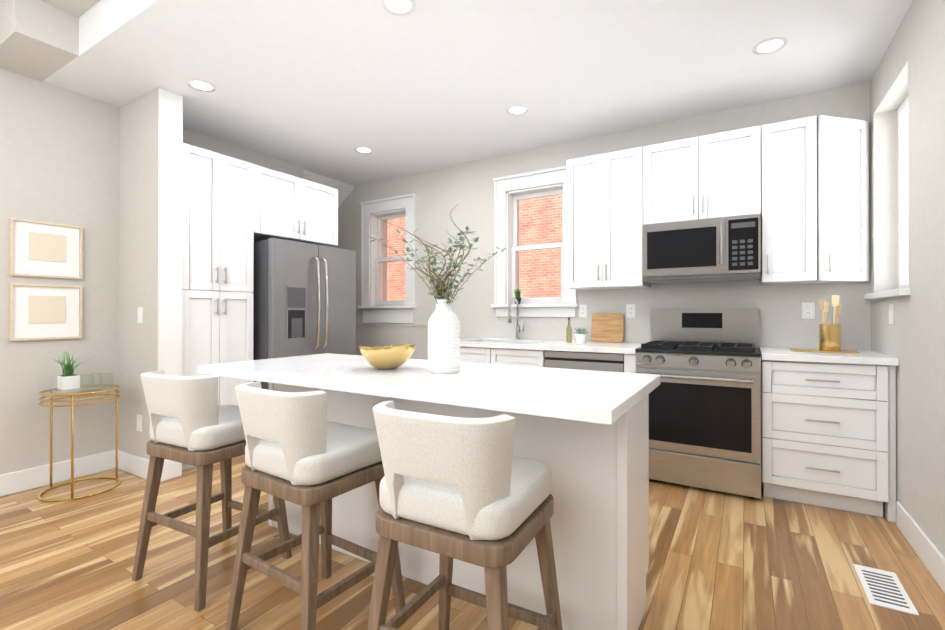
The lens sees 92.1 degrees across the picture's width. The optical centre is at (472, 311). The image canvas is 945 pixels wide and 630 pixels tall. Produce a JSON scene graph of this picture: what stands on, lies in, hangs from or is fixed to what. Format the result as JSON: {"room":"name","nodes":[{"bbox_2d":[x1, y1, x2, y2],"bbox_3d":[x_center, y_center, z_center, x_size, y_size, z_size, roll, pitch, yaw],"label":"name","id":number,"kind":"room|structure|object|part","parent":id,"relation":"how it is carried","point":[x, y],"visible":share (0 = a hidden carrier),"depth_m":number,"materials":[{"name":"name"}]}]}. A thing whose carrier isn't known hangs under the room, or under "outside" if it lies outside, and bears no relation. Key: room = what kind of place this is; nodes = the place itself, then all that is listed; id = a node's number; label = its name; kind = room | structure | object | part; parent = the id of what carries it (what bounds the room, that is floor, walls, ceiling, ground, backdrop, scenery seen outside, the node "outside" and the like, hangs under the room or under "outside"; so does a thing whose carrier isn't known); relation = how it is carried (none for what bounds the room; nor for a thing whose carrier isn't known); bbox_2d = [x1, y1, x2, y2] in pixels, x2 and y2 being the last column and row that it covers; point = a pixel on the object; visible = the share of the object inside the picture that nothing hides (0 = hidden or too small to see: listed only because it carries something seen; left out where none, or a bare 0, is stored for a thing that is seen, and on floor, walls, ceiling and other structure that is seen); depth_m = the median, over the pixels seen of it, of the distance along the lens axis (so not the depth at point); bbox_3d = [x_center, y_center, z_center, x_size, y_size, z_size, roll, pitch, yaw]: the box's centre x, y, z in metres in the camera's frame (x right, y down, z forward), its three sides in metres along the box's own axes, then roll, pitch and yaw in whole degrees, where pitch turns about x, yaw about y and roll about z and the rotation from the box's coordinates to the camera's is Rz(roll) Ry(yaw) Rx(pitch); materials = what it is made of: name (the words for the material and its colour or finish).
{"room":"kitchen","nodes":[
{"label":"kitchen","id":0,"kind":"room"},
{"bbox_2d":[118,87,158,459],"bbox_3d":[-2.378,-0.186,3.349,0.590,2.720,0.152,0,0,31],"label":"wall","id":1,"kind":"structure","parent":0,"point":[138,225],"depth_m":3.29,"materials":[{"name":"paint"}]},
{"bbox_2d":[118,450,148,479],"bbox_3d":[-2.414,1.103,3.268,0.605,0.140,0.016,0,0,31],"label":"baseboard","id":2,"kind":"structure","parent":1,"relation":"attached to","point":[133,464],"depth_m":3.27,"materials":[{"name":"white wood"}]},
{"bbox_2d":[137,414,141,431],"bbox_3d":[-2.381,0.796,3.253,0.072,0.115,0.008,0,0,31],"label":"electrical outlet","id":3,"kind":"object","parent":1,"relation":"attached to","point":[139,422],"visible":1,"depth_m":3.25,"materials":[{"name":"white plastic"}]},
{"bbox_2d":[138,307,142,322],"bbox_3d":[-2.372,0.026,3.250,0.072,0.115,0.008,0,0,31],"label":"switch plate","id":4,"kind":"object","parent":1,"relation":"attached to","point":[140,314],"visible":1,"depth_m":3.24,"materials":[{"name":"white plastic"}]},
{"bbox_2d":[158,87,182,460],"bbox_3d":[-2.120,-0.186,3.196,0.009,2.719,0.153,0,0,31],"label":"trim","id":5,"kind":"structure","parent":1,"relation":"attached to","point":[170,155],"depth_m":3.19,"materials":[{"name":"white wood"}]},
{"bbox_2d":[160,460,181,481],"bbox_3d":[-2.122,1.103,3.181,0.016,0.140,0.168,0,0,31],"label":"baseboard","id":6,"kind":"structure","parent":1,"relation":"attached to","point":[171,469],"depth_m":3.18,"materials":[{"name":"white wood"}]},
{"bbox_2d":[0,68,302,474],"bbox_3d":[-3.656,-0.370,2.395,0.620,3.080,6.140,0,0,31],"label":"wall","id":7,"kind":"structure","parent":0,"point":[59,155],"depth_m":3.15,"materials":[{"name":"paint"}]},
{"bbox_2d":[9,218,82,278],"bbox_3d":[-2.871,-0.417,3.079,0.024,0.373,0.370,0,0,31],"label":"picture frame","id":8,"kind":"object","parent":7,"relation":"attached to","point":[44,249],"visible":1,"depth_m":3.07,"materials":[{"name":"white paper"}]},
{"bbox_2d":[9,283,82,340],"bbox_3d":[-2.871,0.003,3.077,0.024,0.373,0.370,0,0,31],"label":"picture frame","id":9,"kind":"object","parent":7,"relation":"attached to","point":[43,312],"visible":1,"depth_m":3.06,"materials":[{"name":"white paper"}]},
{"bbox_2d":[0,450,115,496],"bbox_3d":[-3.774,1.097,1.574,0.016,0.140,4.320,0,0,31],"label":"baseboard","id":10,"kind":"structure","parent":7,"relation":"attached to","point":[23,480],"depth_m":3.11,"materials":[{"name":"white wood"}]},
{"bbox_2d":[254,164,337,246],"bbox_3d":[-1.802,-0.940,4.295,0.600,0.565,0.907,0,0,31],"label":"upper cabinet","id":11,"kind":"object","parent":7,"relation":"attached to","point":[290,207],"visible":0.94,"depth_m":4.11,"materials":[{"name":"white wood"}]},
{"bbox_2d":[303,170,353,207],"bbox_3d":[-1.828,-1.359,5.349,0.420,0.360,0.760,0,0,31],"label":"ceiling slope","id":12,"kind":"object","parent":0,"point":[344,189],"visible":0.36,"depth_m":5.32,"materials":[{"name":"paint"}]},
{"bbox_2d":[0,454,944,629],"bbox_3d":[-1.168,1.227,1.555,6.044,0.120,7.570,0,0,31],"label":"floor","id":13,"kind":"structure","parent":0,"point":[718,560],"depth_m":2.06,"materials":[{"name":"brown wood"}]},
{"bbox_2d":[37,384,120,501],"bbox_3d":[-2.586,0.841,3.008,0.416,0.664,0.416,0,0,31],"label":"side table","id":14,"kind":"object","parent":13,"relation":"on","point":[74,393],"visible":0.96,"depth_m":2.95,"materials":[{"name":"gold metal"}]},
{"bbox_2d":[48,352,91,389],"bbox_3d":[-2.686,0.379,3.042,0.330,0.259,0.318,0,0,31],"label":"potted plant","id":15,"kind":"object","parent":14,"relation":"on","point":[68,379],"visible":1,"depth_m":3.00,"materials":[{"name":"white"}]},
{"bbox_2d":[79,372,112,388],"bbox_3d":[-2.521,0.461,3.044,0.151,0.095,0.170,0,0,31],"label":"glassware","id":16,"kind":"object","parent":14,"relation":"on","point":[92,375],"visible":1,"depth_m":3.04,"materials":[{"name":"clear glass"}]},
{"bbox_2d":[132,370,291,611],"bbox_3d":[-1.179,0.715,2.067,0.473,0.908,0.480,0,0,27],"label":"stool","id":17,"kind":"object","parent":13,"relation":"on","point":[193,423],"visible":0.85,"depth_m":1.88,"materials":[{"name":"white fabric"}]},
{"bbox_3d":[-1.171,0.518,2.083,0.416,0.099,0.402,0,0,27],"label":"seat","id":18,"kind":"part","parent":17,"relation":"part of","materials":[{"name":"fabric"}]},
{"bbox_2d":[182,143,253,470],"bbox_3d":[-2.183,-0.025,3.658,0.600,2.400,0.564,0,0,31],"label":"pantry","id":19,"kind":"object","parent":13,"relation":"on","point":[217,252],"visible":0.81,"depth_m":3.50,"materials":[{"name":"white wood"}]},
{"bbox_2d":[252,238,355,389],"bbox_3d":[-1.667,0.285,4.298,0.770,1.785,0.925,0,0,31],"label":"fridge","id":20,"kind":"object","parent":13,"relation":"on","point":[304,298],"visible":0.4,"depth_m":3.98,"materials":[{"name":"grey metal"}]},
{"bbox_2d":[225,381,405,629],"bbox_3d":[-0.585,0.714,1.699,0.473,0.908,0.480,0,0,34],"label":"stool","id":21,"kind":"object","parent":13,"relation":"on","point":[305,454],"visible":0.94,"depth_m":1.53,"materials":[{"name":"white fabric"}]},
{"bbox_3d":[-0.575,0.517,1.714,0.416,0.099,0.402,0,0,34],"label":"seat","id":22,"kind":"part","parent":21,"relation":"part of","materials":[{"name":"fabric"}]},
{"bbox_3d":[-0.577,0.868,1.710,0.473,0.600,0.453,0,0,34],"label":"frame","id":23,"kind":"part","parent":21,"relation":"part of","materials":[{"name":"brown wood"}]},
{"bbox_2d":[268,383,648,629],"bbox_3d":[-0.186,0.736,2.198,1.902,0.868,0.451,0,0,31],"label":"kitchen island","id":24,"kind":"object","parent":13,"relation":"on","point":[599,518],"visible":0.38,"depth_m":1.64,"materials":[{"name":"white wood"}]},
{"bbox_2d":[198,353,660,424],"bbox_3d":[-0.280,0.281,2.047,1.985,0.040,0.800,0,0,31],"label":"island countertop","id":25,"kind":"structure","parent":24,"relation":"on","point":[603,397],"depth_m":1.69,"materials":[{"name":"white stone"}]},
{"bbox_2d":[359,343,415,369],"bbox_3d":[-0.387,0.201,2.076,0.264,0.122,0.248,0,0,31],"label":"bowl","id":26,"kind":"object","parent":25,"relation":"on","point":[388,357],"visible":0.98,"depth_m":1.99,"materials":[{"name":"gold metal"}]},
{"bbox_2d":[370,204,505,373],"bbox_3d":[-0.149,-0.080,1.886,0.497,0.679,0.470,0,0,31],"label":"vase","id":27,"kind":"object","parent":25,"relation":"on","point":[443,339],"visible":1,"depth_m":1.91,"materials":[{"name":"white ceramic"}]},
{"bbox_2d":[367,401,562,629],"bbox_3d":[-0.020,0.712,1.337,0.473,0.908,0.480,0,0,29],"label":"stool","id":28,"kind":"object","parent":13,"relation":"on","point":[474,491],"visible":1,"depth_m":1.17,"materials":[{"name":"white fabric"}]},
{"bbox_3d":[-0.013,0.866,1.348,0.473,0.600,0.453,0,0,29],"label":"frame","id":29,"kind":"part","parent":28,"relation":"part of","materials":[{"name":"brown wood"}]},
{"bbox_3d":[-0.011,0.516,1.353,0.416,0.099,0.402,0,0,29],"label":"seat","id":30,"kind":"part","parent":28,"relation":"part of","materials":[{"name":"fabric"}]},
{"bbox_2d":[460,347,546,366],"bbox_3d":[0.304,0.740,4.066,0.952,0.872,0.666,0,0,31],"label":"base cabinet","id":31,"kind":"object","parent":13,"relation":"on","point":[521,357],"visible":0.19,"depth_m":3.75,"materials":[{"name":"white wood"}]},
{"bbox_2d":[460,338,642,353],"bbox_3d":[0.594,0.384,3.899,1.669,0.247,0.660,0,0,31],"label":"countertop","id":32,"kind":"structure","parent":31,"relation":"on","point":[592,346],"depth_m":3.62,"materials":[{"name":"white stone"}]},
{"bbox_2d":[508,297,523,339],"bbox_3d":[0.401,0.063,4.186,0.097,0.395,0.215,0,0,31],"label":"faucet","id":33,"kind":"object","parent":32,"relation":"on","point":[518,330],"visible":1,"depth_m":4.24,"materials":[{"name":"silver metal"}]},
{"bbox_2d":[566,317,571,342],"bbox_3d":[0.808,0.153,3.808,0.048,0.212,0.048,0,0,31],"label":"oil bottle","id":34,"kind":"object","parent":32,"relation":"on","point":[568,334],"visible":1,"depth_m":3.79,"materials":[{"name":"green glass"}]},
{"bbox_2d":[571,327,588,343],"bbox_3d":[0.878,0.192,3.697,0.159,0.135,0.158,0,0,31],"label":"succulent pot","id":35,"kind":"object","parent":32,"relation":"on","point":[580,335],"visible":1,"depth_m":3.67,"materials":[{"name":"white ceramic"}]},
{"bbox_2d":[591,313,623,342],"bbox_3d":[1.155,0.136,3.901,0.270,0.249,0.056,0,0,31],"label":"cutting board","id":36,"kind":"object","parent":32,"relation":"on","point":[607,327],"visible":0.98,"depth_m":3.89,"materials":[{"name":"brown wood"}]},
{"bbox_2d":[545,350,623,371],"bbox_3d":[0.978,0.741,3.672,0.606,0.868,0.615,0,0,31],"label":"dishwasher","id":37,"kind":"object","parent":13,"relation":"on","point":[608,362],"visible":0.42,"depth_m":3.40,"materials":[{"name":"grey metal"}]},
{"bbox_2d":[635,309,760,498],"bbox_3d":[1.604,0.575,3.234,0.738,1.197,0.742,0,0,31],"label":"range","id":38,"kind":"object","parent":13,"relation":"on","point":[705,413],"visible":0.9,"depth_m":2.98,"materials":[{"name":"silver metal"}]},
{"bbox_2d":[761,359,895,522],"bbox_3d":[2.218,0.736,2.918,0.631,0.872,0.666,0,0,31],"label":"drawers","id":39,"kind":"object","parent":13,"relation":"on","point":[828,435],"visible":0.98,"depth_m":2.66,"materials":[{"name":"white wood"}]},
{"bbox_2d":[853,564,918,615],"bbox_3d":[1.736,1.164,1.924,0.145,0.007,0.330,0,0,31],"label":"floor vent","id":40,"kind":"object","parent":13,"relation":"in","point":[883,588],"visible":1,"depth_m":1.90,"materials":[{"name":"white plastic"}]},
{"bbox_2d":[42,0,912,185],"bbox_3d":[-0.119,-1.806,3.316,5.844,0.520,3.290,0,0,31],"label":"ceiling","id":41,"kind":"structure","parent":0,"point":[325,88],"depth_m":2.87,"materials":[{"name":"paint"}]},
{"bbox_2d":[187,79,215,91],"bbox_3d":[-1.852,-1.545,3.113,0.170,0.004,0.170,0,0,31],"label":"recessed light","id":42,"kind":"object","parent":41,"relation":"in","point":[201,85],"visible":1,"depth_m":3.11,"materials":[{"name":"white plastic"}]},
{"bbox_2d":[355,147,372,152],"bbox_3d":[-1.036,-1.540,4.338,0.170,0.004,0.170,0,0,31],"label":"recessed light","id":43,"kind":"object","parent":41,"relation":"in","point":[363,150],"visible":1,"depth_m":4.34,"materials":[{"name":"white plastic"}]},
{"bbox_2d":[382,0,415,15],"bbox_3d":[-0.372,-1.548,2.295,0.170,0.004,0.170,0,0,31],"label":"recessed light","id":44,"kind":"object","parent":41,"relation":"in","point":[401,7],"visible":1,"depth_m":2.31,"materials":[{"name":"white plastic"}]},
{"bbox_2d":[506,105,528,114],"bbox_3d":[0.343,-1.544,3.487,0.170,0.004,0.170,0,0,31],"label":"recessed light","id":45,"kind":"object","parent":41,"relation":"in","point":[517,109],"visible":1,"depth_m":3.49,"materials":[{"name":"white plastic"}]},
{"bbox_2d":[753,37,787,54],"bbox_3d":[1.733,-1.547,2.654,0.170,0.004,0.170,0,0,31],"label":"recessed light","id":46,"kind":"object","parent":41,"relation":"in","point":[769,46],"visible":1,"depth_m":2.65,"materials":[{"name":"white plastic"}]},
{"bbox_2d":[333,81,870,359],"bbox_3d":[0.567,-0.362,4.503,5.694,3.080,0.340,0,0,31],"label":"wall","id":47,"kind":"structure","parent":0,"point":[470,193],"depth_m":4.11,"materials":[{"name":"paint"}]},
{"bbox_2d":[358,194,415,322],"bbox_3d":[-0.947,-0.589,5.342,0.835,1.440,0.260,0,0,31],"label":"nook window","id":48,"kind":"structure","parent":47,"relation":"in","point":[375,307],"depth_m":5.37,"materials":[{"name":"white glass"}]},
{"bbox_2d":[491,166,578,316],"bbox_3d":[0.617,-0.632,4.357,0.870,1.360,0.260,0,0,31],"label":"window","id":49,"kind":"structure","parent":47,"relation":"in","point":[526,186],"depth_m":4.40,"materials":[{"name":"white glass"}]},
{"bbox_2d":[513,289,521,303],"bbox_3d":[0.434,-0.154,4.335,0.172,0.161,0.132,0,0,31],"label":"fern","id":50,"kind":"object","parent":49,"relation":"on","point":[517,293],"visible":0.96,"depth_m":4.33,"materials":[{"name":"green plant"}]},
{"bbox_2d":[579,305,586,317],"bbox_3d":[0.982,-0.006,4.049,0.072,0.115,0.008,0,0,31],"label":"electrical outlet","id":51,"kind":"object","parent":47,"relation":"attached to","point":[582,311],"visible":1,"depth_m":4.05,"materials":[{"name":"white plastic"}]},
{"bbox_2d":[566,147,649,289],"bbox_3d":[1.117,-0.730,3.760,0.604,1.066,0.366,0,0,31],"label":"upper cabinet","id":52,"kind":"object","parent":47,"relation":"attached to","point":[604,207],"visible":0.98,"depth_m":3.62,"materials":[{"name":"white wood"}]},
{"bbox_2d":[624,354,635,372],"bbox_3d":[1.281,0.683,3.502,0.084,0.762,0.630,0,0,31],"label":"cabinet filler","id":53,"kind":"object","parent":47,"relation":"attached to","point":[629,363],"visible":0.15,"depth_m":3.23,"materials":[{"name":"white wood"}]},
{"bbox_2d":[626,304,634,317],"bbox_3d":[1.333,-0.007,3.838,0.072,0.115,0.008,0,0,31],"label":"electrical outlet","id":54,"kind":"object","parent":47,"relation":"attached to","point":[630,310],"visible":1,"depth_m":3.84,"materials":[{"name":"white plastic"}]},
{"bbox_2d":[643,126,760,224],"bbox_3d":[1.705,-0.961,3.408,0.756,0.606,0.366,0,0,31],"label":"upper cabinet","id":55,"kind":"object","parent":47,"relation":"attached to","point":[716,175],"visible":0.9,"depth_m":3.26,"materials":[{"name":"white wood"}]},
{"bbox_2d":[642,214,760,283],"bbox_3d":[1.684,-0.442,3.371,0.752,0.423,0.445,0,0,31],"label":"microwave","id":56,"kind":"object","parent":55,"relation":"attached to","point":[723,249],"visible":1,"depth_m":3.21,"materials":[{"name":"silver metal"}]},
{"bbox_2d":[760,116,816,284],"bbox_3d":[2.162,-0.732,3.132,0.299,1.066,0.366,0,0,31],"label":"upper cabinet","id":57,"kind":"object","parent":47,"relation":"attached to","point":[788,217],"visible":0.96,"depth_m":3.01,"materials":[{"name":"white wood"}]},
{"bbox_2d":[802,302,814,318],"bbox_3d":[2.371,-0.009,3.216,0.072,0.115,0.008,0,0,31],"label":"electrical outlet","id":58,"kind":"object","parent":47,"relation":"attached to","point":[808,310],"visible":1,"depth_m":3.21,"materials":[{"name":"white plastic"}]},
{"bbox_2d":[813,115,868,282],"bbox_3d":[2.437,-0.733,2.990,0.306,1.066,0.326,0,0,31],"label":"upper cabinet","id":59,"kind":"object","parent":47,"relation":"attached to","point":[842,200],"visible":0.98,"depth_m":2.98,"materials":[{"name":"white wood"}]},
{"bbox_2d":[759,347,898,365],"bbox_3d":[2.220,0.277,2.924,0.631,0.040,0.657,0,0,31],"label":"countertop","id":60,"kind":"structure","parent":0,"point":[868,357],"depth_m":2.68,"materials":[{"name":"white stone"}]},
{"bbox_2d":[789,348,859,353],"bbox_3d":[2.257,0.251,2.938,0.340,0.010,0.200,0,0,31],"label":"tray","id":61,"kind":"object","parent":60,"relation":"on","point":[818,350],"visible":0.96,"depth_m":2.89,"materials":[{"name":"gold metal"}]},
{"bbox_2d":[819,295,840,350],"bbox_3d":[2.300,0.071,2.932,0.116,0.350,0.116,0,0,31],"label":"utensil crock","id":62,"kind":"object","parent":61,"relation":"on","point":[829,336],"visible":1,"depth_m":2.89,"materials":[{"name":"gold metal"}]},
{"bbox_2d":[870,0,944,555],"bbox_3d":[1.023,-0.379,0.020,0.300,3.080,6.880,0,0,31],"label":"wall","id":63,"kind":"structure","parent":0,"point":[911,67],"depth_m":2.23,"materials":[{"name":"paint"}]},
{"bbox_2d":[864,97,910,298],"bbox_3d":[2.472,-0.687,2.621,0.200,1.206,0.790,0,0,31],"label":"window niche","id":64,"kind":"object","parent":63,"relation":"in","point":[903,289],"visible":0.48,"depth_m":2.85,"materials":[{"name":"white paint"}]},
{"bbox_2d":[889,304,892,323],"bbox_3d":[2.397,0.013,2.610,0.008,0.115,0.072,0,0,31],"label":"light switch","id":65,"kind":"object","parent":63,"relation":"attached to","point":[890,313],"visible":1,"depth_m":2.60,"materials":[{"name":"white plastic"}]},
{"bbox_2d":[896,501,944,593],"bbox_3d":[0.756,1.091,-0.123,0.016,0.140,6.070,0,0,31],"label":"baseboard","id":66,"kind":"structure","parent":63,"relation":"attached to","point":[930,555],"depth_m":2.11,"materials":[{"name":"white wood"}]},
{"label":"outside","id":67,"kind":"structure","parent":0,"visible":0},
{"bbox_2d":[387,194,561,300],"bbox_3d":[0.610,-7.792,12.528,40.000,30.000,0.100,0,0,31],"label":"brick wall","id":68,"kind":"structure","parent":67,"point":[546,237],"depth_m":11.86,"materials":[{"name":"red brick"}]},
{"bbox_3d":[-2.014,-1.998,0.157,5.844,0.160,4.080,0,0,31],"label":"ceiling","id":69,"kind":"structure","parent":0,"visible":0},
{"bbox_2d":[0,0,99,81],"bbox_3d":[-2.175,-1.730,2.468,1.850,0.360,0.280,0,0,31],"label":"beam","id":70,"kind":"structure","parent":69,"relation":"attached to","point":[39,40],"depth_m":2.66,"materials":[{"name":"paint"}]}
]}

